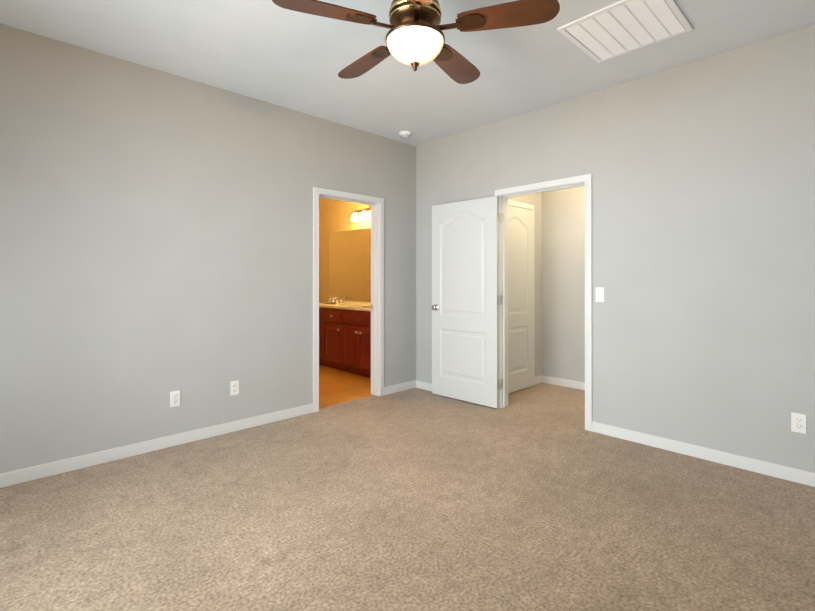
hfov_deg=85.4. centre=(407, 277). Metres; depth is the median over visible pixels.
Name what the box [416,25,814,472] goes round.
wall
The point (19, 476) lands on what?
baseboard
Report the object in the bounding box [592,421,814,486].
baseboard
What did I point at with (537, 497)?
floor carpet
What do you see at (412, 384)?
baseboard
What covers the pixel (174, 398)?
electrical outlet
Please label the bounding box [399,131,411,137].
smoke detector
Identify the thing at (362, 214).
sconce
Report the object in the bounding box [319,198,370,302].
wall
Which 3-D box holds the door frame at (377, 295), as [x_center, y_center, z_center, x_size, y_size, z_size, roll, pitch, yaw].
[-0.609,0.200,4.420,0.854,2.082,0.160,0,0,-44]
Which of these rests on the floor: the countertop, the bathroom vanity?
the bathroom vanity
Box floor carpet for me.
[0,383,814,610]
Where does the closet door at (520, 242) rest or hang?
in the wall at (535, 199)
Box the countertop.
[319,300,370,311]
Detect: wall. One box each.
[0,23,415,473]
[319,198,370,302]
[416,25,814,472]
[508,192,541,377]
[542,186,584,382]
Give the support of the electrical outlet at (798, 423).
attached to the wall at (702, 171)
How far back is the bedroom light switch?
3.52 m
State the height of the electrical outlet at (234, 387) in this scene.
0.115 m
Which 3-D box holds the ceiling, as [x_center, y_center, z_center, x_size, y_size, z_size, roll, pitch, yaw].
[-0.410,-1.562,3.282,5.890,0.120,7.640,0,0,-44]
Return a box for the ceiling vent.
[557,0,692,62]
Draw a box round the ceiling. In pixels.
[0,0,814,145]
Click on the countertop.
(328, 304)
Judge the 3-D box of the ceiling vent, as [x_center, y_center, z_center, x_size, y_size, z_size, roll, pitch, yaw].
[1.308,-1.496,2.654,0.590,0.014,0.570,0,0,-44]
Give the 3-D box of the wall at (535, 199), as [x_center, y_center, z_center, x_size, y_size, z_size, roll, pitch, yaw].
[1.154,-0.128,4.913,1.130,2.740,0.120,0,0,-44]
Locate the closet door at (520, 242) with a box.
[508,206,532,392]
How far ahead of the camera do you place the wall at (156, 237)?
3.18 m
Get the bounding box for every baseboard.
[0,403,313,487]
[384,380,415,394]
[416,380,431,390]
[540,375,584,389]
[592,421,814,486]
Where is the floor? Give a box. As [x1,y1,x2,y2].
[319,365,373,407]
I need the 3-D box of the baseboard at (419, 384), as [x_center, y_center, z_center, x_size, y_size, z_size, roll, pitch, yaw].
[0.468,1.200,4.624,0.014,0.083,1.078,0,0,-44]
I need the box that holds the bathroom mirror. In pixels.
[329,228,370,301]
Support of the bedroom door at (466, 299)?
in the wall at (702, 171)
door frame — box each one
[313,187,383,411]
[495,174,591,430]
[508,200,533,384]
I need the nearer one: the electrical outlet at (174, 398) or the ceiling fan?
the ceiling fan
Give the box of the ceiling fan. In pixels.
[272,0,559,83]
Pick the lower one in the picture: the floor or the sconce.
the floor
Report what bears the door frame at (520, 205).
attached to the wall at (535, 199)
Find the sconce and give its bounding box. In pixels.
[351,208,370,220]
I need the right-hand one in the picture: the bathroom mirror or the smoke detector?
the smoke detector
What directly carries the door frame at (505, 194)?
attached to the wall at (702, 171)
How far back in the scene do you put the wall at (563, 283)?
5.07 m
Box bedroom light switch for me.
[596,287,603,301]
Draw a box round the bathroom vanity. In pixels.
[319,308,370,376]
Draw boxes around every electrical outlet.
[170,390,179,406]
[230,380,238,395]
[791,412,806,433]
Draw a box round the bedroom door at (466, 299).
[431,196,500,407]
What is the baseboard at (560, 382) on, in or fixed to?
attached to the wall at (563, 283)

